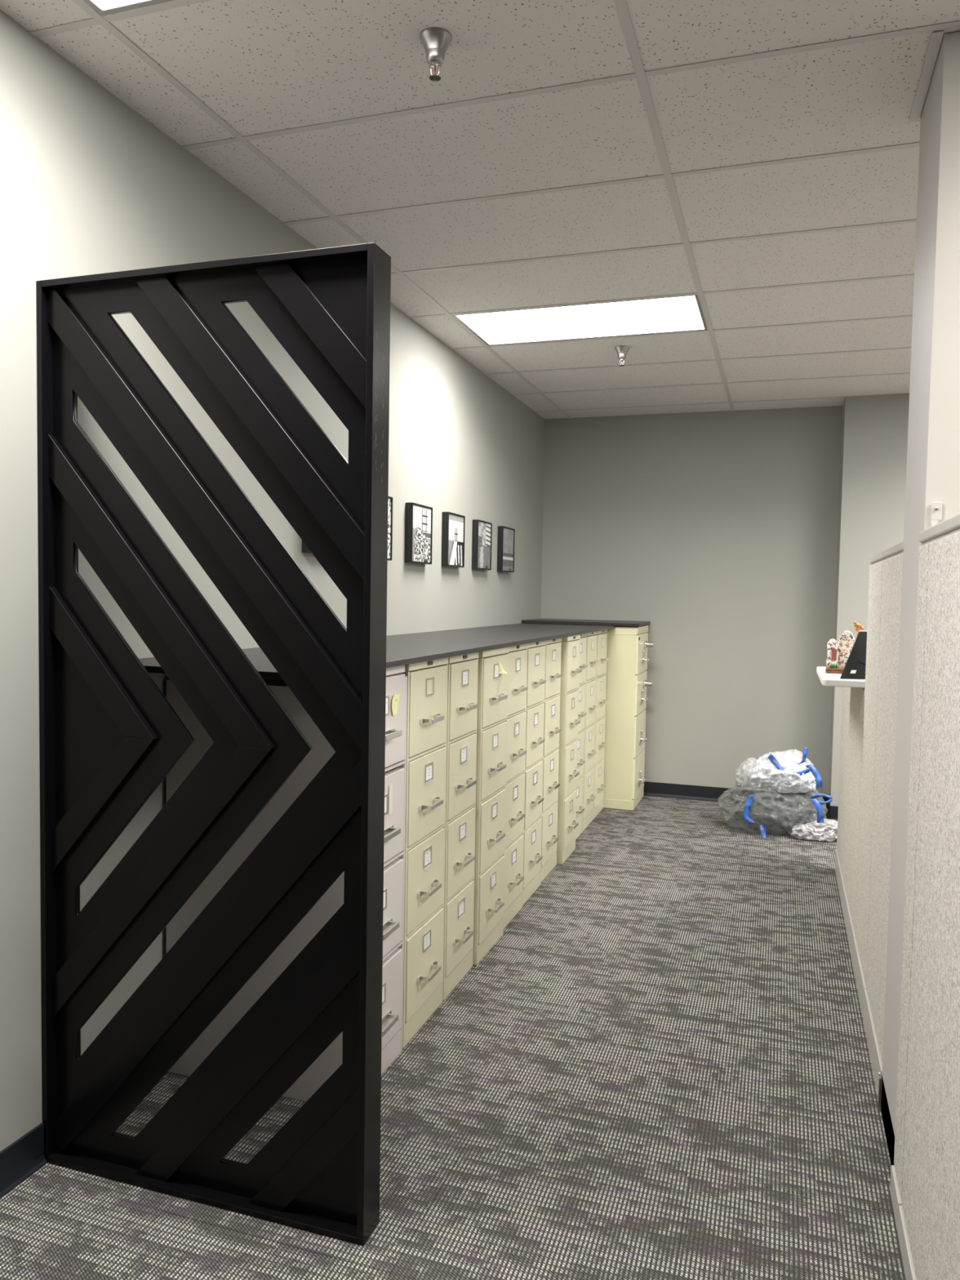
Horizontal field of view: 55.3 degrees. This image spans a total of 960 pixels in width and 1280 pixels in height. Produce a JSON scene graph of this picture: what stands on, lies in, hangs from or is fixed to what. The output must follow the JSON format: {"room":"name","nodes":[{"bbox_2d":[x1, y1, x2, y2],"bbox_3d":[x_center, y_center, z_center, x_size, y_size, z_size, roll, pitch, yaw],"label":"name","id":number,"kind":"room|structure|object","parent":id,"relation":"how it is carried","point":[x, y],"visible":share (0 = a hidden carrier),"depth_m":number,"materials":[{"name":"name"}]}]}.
{"room":"back office","nodes":[
{"label":"back office","id":0,"kind":"room"},
{"bbox_2d":[0,9,545,1151],"bbox_3d":[-1.153,-0.169,2.529,0.120,3.215,10.304,2,3,18],"label":"wall","id":1,"kind":"structure","parent":0,"point":[89,185],"depth_m":2.65,"materials":[{"name":"paint"}]},
{"bbox_2d":[0,1122,47,1198],"bbox_3d":[-1.115,1.334,2.583,0.016,0.108,10.064,2,3,18],"label":"baseboard","id":2,"kind":"structure","parent":1,"relation":"attached to","point":[24,1157],"depth_m":2.37,"materials":[{"name":"black rubber"}]},
{"bbox_2d":[302,540,311,553],"bbox_3d":[-0.646,-0.505,3.771,0.039,0.302,0.278,2,3,18],"label":"picture","id":3,"kind":"object","parent":1,"relation":"attached to","point":[304,548],"visible":0.02,"depth_m":3.65,"materials":[{"name":"black plastic"}]},
{"bbox_2d":[387,496,392,560],"bbox_3d":[-0.482,-0.527,4.266,0.039,0.302,0.278,2,3,18],"label":"picture","id":4,"kind":"object","parent":1,"relation":"attached to","point":[389,498],"visible":0.12,"depth_m":4.38,"materials":[{"name":"black plastic"}]},
{"bbox_2d":[404,502,432,564],"bbox_3d":[-0.317,-0.550,4.764,0.039,0.302,0.278,2,3,18],"label":"picture","id":5,"kind":"object","parent":1,"relation":"attached to","point":[419,517],"visible":1,"depth_m":4.72,"materials":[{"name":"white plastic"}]},
{"bbox_2d":[441,511,465,567],"bbox_3d":[-0.152,-0.572,5.259,0.039,0.302,0.278,2,3,18],"label":"picture","id":6,"kind":"object","parent":1,"relation":"attached to","point":[453,525],"visible":1,"depth_m":5.21,"materials":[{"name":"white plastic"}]},
{"bbox_2d":[471,519,492,570],"bbox_3d":[0.013,-0.594,5.757,0.039,0.302,0.278,2,3,18],"label":"picture","id":7,"kind":"object","parent":1,"relation":"attached to","point":[482,535],"visible":1,"depth_m":5.71,"materials":[{"name":"black plastic"}]},
{"bbox_2d":[497,525,515,572],"bbox_3d":[0.178,-0.616,6.255,0.039,0.302,0.278,2,3,18],"label":"picture","id":8,"kind":"object","parent":1,"relation":"attached to","point":[506,535],"visible":1,"depth_m":6.20,"materials":[{"name":"black plastic"}]},
{"bbox_2d":[0,795,906,1279],"bbox_3d":[1.910,1.546,1.667,6.705,0.120,10.413,2,3,18],"label":"floor","id":9,"kind":"structure","parent":0,"point":[660,1067],"depth_m":2.70,"materials":[{"name":"carpet"}]},
{"bbox_2d":[35,242,391,1245],"bbox_3d":[-0.688,0.253,2.284,0.943,2.312,0.093,2,3,18],"label":"privacy screen","id":10,"kind":"object","parent":9,"relation":"on","point":[109,736],"visible":1,"depth_m":2.25,"materials":[{"name":"black paint"}]},
{"bbox_2d":[166,664,408,1101],"bbox_3d":[-0.599,0.725,2.952,0.692,1.304,0.383,2,3,18],"label":"filing cabinet","id":11,"kind":"object","parent":9,"relation":"on","point":[331,1059],"depth_m":2.84,"materials":[{"name":"grey metal"}]},
{"bbox_2d":[391,693,400,715],"bbox_3d":[-0.266,0.204,2.908,0.002,0.068,0.066,2,3,18],"label":"sticky note","id":12,"kind":"object","parent":11,"relation":"attached to","point":[395,700],"visible":1,"depth_m":2.90,"materials":[{"name":"yellow paper"}]},
{"bbox_2d":[387,657,448,1048],"bbox_3d":[-0.476,0.709,3.325,0.689,1.304,0.375,2,3,18],"label":"filing cabinet","id":13,"kind":"object","parent":9,"relation":"on","point":[427,681],"visible":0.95,"depth_m":3.20,"materials":[{"name":"beige metal"}]},
{"bbox_2d":[442,652,478,1000],"bbox_3d":[-0.360,0.693,3.676,0.688,1.304,0.342,2,3,18],"label":"filing cabinet","id":14,"kind":"object","parent":9,"relation":"on","point":[463,669],"visible":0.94,"depth_m":3.55,"materials":[{"name":"beige metal"}]},
{"bbox_2d":[472,646,509,964],"bbox_3d":[-0.237,0.677,4.028,0.701,1.304,0.377,2,3,18],"label":"filing cabinet","id":15,"kind":"object","parent":9,"relation":"on","point":[492,686],"visible":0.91,"depth_m":3.88,"materials":[{"name":"beige metal"}]},
{"bbox_2d":[498,661,506,673],"bbox_3d":[0.103,0.118,3.952,0.026,0.054,0.070,2,3,18],"label":"sticky note","id":16,"kind":"object","parent":15,"relation":"attached to","point":[500,668],"visible":1,"depth_m":3.93,"materials":[{"name":"yellow paper"}]},
{"bbox_2d":[503,643,528,928],"bbox_3d":[-0.125,0.661,4.388,0.686,1.304,0.353,2,3,18],"label":"filing cabinet","id":17,"kind":"object","parent":9,"relation":"on","point":[517,655],"visible":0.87,"depth_m":4.29,"materials":[{"name":"beige metal"}]},
{"bbox_2d":[522,640,546,905],"bbox_3d":[-0.010,0.645,4.740,0.682,1.304,0.365,2,3,18],"label":"filing cabinet","id":18,"kind":"object","parent":9,"relation":"on","point":[535,673],"visible":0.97,"depth_m":4.62,"materials":[{"name":"beige metal"}]},
{"bbox_2d":[138,622,615,679],"bbox_3d":[-0.061,-0.009,4.548,0.694,0.019,4.437,2,3,18],"label":"countertop","id":19,"kind":"structure","parent":18,"relation":"on","point":[416,647],"depth_m":4.00,"materials":[{"name":"laminate"}]},
{"bbox_2d":[540,637,562,883],"bbox_3d":[0.107,0.629,5.102,0.676,1.304,0.371,2,3,18],"label":"filing cabinet","id":20,"kind":"object","parent":9,"relation":"on","point":[549,837],"visible":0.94,"depth_m":4.99,"materials":[{"name":"beige metal"}]},
{"bbox_2d":[556,634,582,864],"bbox_3d":[0.238,0.614,5.449,0.706,1.304,0.341,2,3,18],"label":"filing cabinet","id":21,"kind":"object","parent":9,"relation":"on","point":[568,773],"visible":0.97,"depth_m":5.26,"materials":[{"name":"beige metal"}]},
{"bbox_2d":[575,633,587,839],"bbox_3d":[0.336,0.597,5.811,0.664,1.304,0.381,2,3,18],"label":"filing cabinet","id":22,"kind":"object","parent":9,"relation":"on","point":[583,666],"visible":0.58,"depth_m":5.78,"materials":[{"name":"beige metal"}]},
{"bbox_2d":[582,631,599,831],"bbox_3d":[0.453,0.581,6.163,0.664,1.304,0.336,2,3,18],"label":"filing cabinet","id":23,"kind":"object","parent":9,"relation":"on","point":[589,753],"visible":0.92,"depth_m":6.04,"materials":[{"name":"beige metal"}]},
{"bbox_2d":[592,629,608,819],"bbox_3d":[0.566,0.566,6.505,0.664,1.304,0.367,2,3,18],"label":"filing cabinet","id":24,"kind":"object","parent":9,"relation":"on","point":[602,637],"visible":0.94,"depth_m":6.38,"materials":[{"name":"beige metal"}]},
{"bbox_2d":[583,624,653,810],"bbox_3d":[0.826,0.544,6.899,0.908,1.318,0.523,2,3,18],"label":"filing cabinet","id":25,"kind":"object","parent":9,"relation":"on","point":[626,683],"visible":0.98,"depth_m":6.58,"materials":[{"name":"beige metal"}]},
{"bbox_2d":[521,618,650,626],"bbox_3d":[0.805,-0.134,6.880,0.866,0.023,0.566,2,3,18],"label":"countertop","id":26,"kind":"structure","parent":25,"relation":"on","point":[556,621],"depth_m":6.67,"materials":[{"name":"laminate"}]},
{"bbox_2d":[717,780,817,838],"bbox_3d":[1.917,1.097,6.086,0.571,0.329,0.572,-1,3,-33],"label":"plastic bag","id":27,"kind":"object","parent":9,"relation":"on","point":[762,828],"visible":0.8,"depth_m":6.03,"materials":[{"name":"grey"}]},
{"bbox_2d":[734,747,822,793],"bbox_3d":[1.972,0.834,6.059,0.546,0.301,0.413,2,3,18],"label":"plastic bag","id":28,"kind":"object","parent":27,"relation":"on","point":[785,771],"visible":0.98,"depth_m":5.93,"materials":[{"name":"white"}]},
{"bbox_2d":[781,788,837,841],"bbox_3d":[2.172,1.118,5.968,0.382,0.309,0.390,2,3,18],"label":"plastic bag","id":29,"kind":"object","parent":9,"relation":"on","point":[826,833],"visible":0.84,"depth_m":5.85,"materials":[{"name":"grey"}]},
{"bbox_2d":[835,686,864,962],"bbox_3d":[1.841,0.759,4.508,0.067,1.157,1.435,2,3,18],"label":"panel","id":30,"kind":"object","parent":9,"relation":"on","point":[846,852],"visible":0.48,"depth_m":4.34,"materials":[{"name":"fabric"}]},
{"bbox_2d":[816,666,865,688],"bbox_3d":[1.778,0.171,4.176,0.435,0.030,0.775,2,3,18],"label":"shelf","id":31,"kind":"object","parent":30,"relation":"on","point":[826,679],"visible":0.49,"depth_m":3.87,"materials":[{"name":"white laminate"}]},
{"bbox_2d":[825,638,844,673],"bbox_3d":[1.640,0.073,4.205,0.095,0.158,0.090,2,3,18],"label":"figurine","id":32,"kind":"object","parent":31,"relation":"on","point":[832,645],"visible":0.91,"depth_m":4.19,"materials":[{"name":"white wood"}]},
{"bbox_2d":[836,630,855,667],"bbox_3d":[1.699,0.054,4.247,0.080,0.194,0.028,2,3,18],"label":"figurine","id":33,"kind":"object","parent":31,"relation":"on","point":[846,642],"visible":0.64,"depth_m":4.24,"materials":[{"name":"ceramic"}]},
{"bbox_2d":[840,630,866,679],"bbox_3d":[1.674,0.063,3.920,0.267,0.210,0.049,1,3,2],"label":"photo frame","id":34,"kind":"object","parent":31,"relation":"on","point":[855,667],"visible":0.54,"depth_m":3.91,"materials":[{"name":"black plastic"}]},
{"bbox_2d":[853,621,864,637],"bbox_3d":[1.788,0.030,4.322,0.060,0.236,0.058,2,3,18],"label":"figurine","id":35,"kind":"object","parent":31,"relation":"on","point":[858,626],"visible":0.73,"depth_m":4.31,"materials":[{"name":"orange ceramic"}]},
{"bbox_2d":[853,551,884,1014],"bbox_3d":[1.535,0.524,3.557,0.067,1.710,0.532,2,3,18],"label":"panel","id":36,"kind":"object","parent":9,"relation":"on","point":[860,941],"visible":0.47,"depth_m":3.53,"materials":[{"name":"fabric"}]},
{"bbox_2d":[862,541,903,1111],"bbox_3d":[1.347,0.551,3.004,0.075,1.714,0.632,2,3,18],"label":"panel","id":37,"kind":"object","parent":9,"relation":"on","point":[892,566],"depth_m":2.99,"materials":[{"name":"fabric"}]},
{"bbox_2d":[889,528,932,1231],"bbox_3d":[1.085,0.586,2.246,0.067,1.704,0.163,2,3,18],"label":"panel","id":38,"kind":"object","parent":9,"relation":"on","point":[896,1170],"visible":0.36,"depth_m":2.24,"materials":[{"name":"fabric"}]},
{"bbox_2d":[897,513,959,1279],"bbox_3d":[0.781,0.627,1.331,0.067,1.704,1.762,2,3,18],"label":"panel","id":39,"kind":"object","parent":9,"relation":"on","point":[929,1215],"visible":1,"depth_m":1.87,"materials":[{"name":"fabric"}]},
{"bbox_2d":[0,0,959,418],"bbox_3d":[1.920,-1.572,1.445,6.503,0.300,10.264,2,3,18],"label":"ceiling","id":40,"kind":"structure","parent":0,"point":[757,160],"depth_m":2.87,"materials":[{"name":"tile"}]},
{"bbox_2d":[84,0,171,15],"bbox_3d":[-0.440,-1.533,1.749,1.195,0.108,0.586,2,3,18],"label":"ceiling light","id":41,"kind":"object","parent":40,"relation":"attached to","point":[104,7],"visible":1,"depth_m":2.18,"materials":[{"name":"plastic"}]},
{"bbox_2d":[419,26,452,81],"bbox_3d":[-0.111,-1.452,2.282,0.081,0.102,0.081,2,3,18],"label":"sprinkler","id":42,"kind":"object","parent":40,"relation":"attached to","point":[435,41],"visible":1,"depth_m":2.26,"materials":[{"name":"metal"}]},
{"bbox_2d":[452,294,707,346],"bbox_3d":[0.520,-1.662,4.639,1.195,0.108,0.586,2,3,18],"label":"ceiling light","id":43,"kind":"object","parent":40,"relation":"attached to","point":[682,313],"visible":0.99,"depth_m":4.63,"materials":[{"name":"plastic"}]},
{"bbox_2d":[614,345,629,366],"bbox_3d":[0.790,-1.578,5.098,0.081,0.102,0.081,2,3,18],"label":"sprinkler","id":44,"kind":"object","parent":40,"relation":"attached to","point":[621,350],"visible":1,"depth_m":5.08,"materials":[{"name":"metal"}]},
{"bbox_2d":[541,405,842,795],"bbox_3d":[1.544,-0.348,6.995,2.185,3.215,0.120,2,3,18],"label":"wall","id":45,"kind":"structure","parent":0,"point":[717,531],"depth_m":6.87,"materials":[{"name":"paint"}]},
{"bbox_2d":[643,781,838,821],"bbox_3d":[3.400,1.229,6.207,6.303,0.108,0.339,2,3,18],"label":"baseboard","id":46,"kind":"structure","parent":45,"relation":"attached to","point":[651,788],"depth_m":6.91,"materials":[{"name":"black rubber"}]},
{"bbox_2d":[828,393,909,806],"bbox_3d":[4.541,-0.238,5.835,4.238,3.215,0.443,2,3,18],"label":"wall","id":47,"kind":"structure","parent":0,"point":[874,445],"depth_m":6.21,"materials":[{"name":"paint"}]},
{"bbox_2d":[880,31,959,1164],"bbox_3d":[1.469,-0.118,2.396,0.623,3.215,0.411,2,3,18],"label":"wall column","id":48,"kind":"structure","parent":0,"point":[931,117],"depth_m":2.50,"materials":[{"name":"paint"}]},
{"bbox_2d":[924,31,959,530],"bbox_3d":[1.402,-0.009,2.205,0.623,2.914,0.005,2,3,18],"label":"wall","id":49,"kind":"structure","parent":0,"point":[943,464],"depth_m":2.25,"materials":[{"name":"paint"}]},
{"bbox_2d":[880,1075,894,1164],"bbox_3d":[1.155,1.374,2.567,0.016,0.108,0.411,2,3,18],"label":"baseboard","id":50,"kind":"structure","parent":49,"relation":"attached to","point":[885,1105],"depth_m":2.59,"materials":[{"name":"black rubber"}]},
{"bbox_2d":[908,30,943,122],"bbox_3d":[1.178,-1.482,2.424,0.026,0.002,0.436,2,3,18],"label":"trim","id":51,"kind":"structure","parent":49,"relation":"attached to","point":[935,39],"depth_m":2.40,"materials":[{"name":"metal"}]},
{"bbox_2d":[930,502,942,526],"bbox_3d":[1.132,-0.300,2.272,0.024,0.084,0.008,2,3,18],"label":"wall bracket","id":52,"kind":"object","parent":49,"relation":"attached to","point":[936,507],"visible":0.94,"depth_m":2.27,"materials":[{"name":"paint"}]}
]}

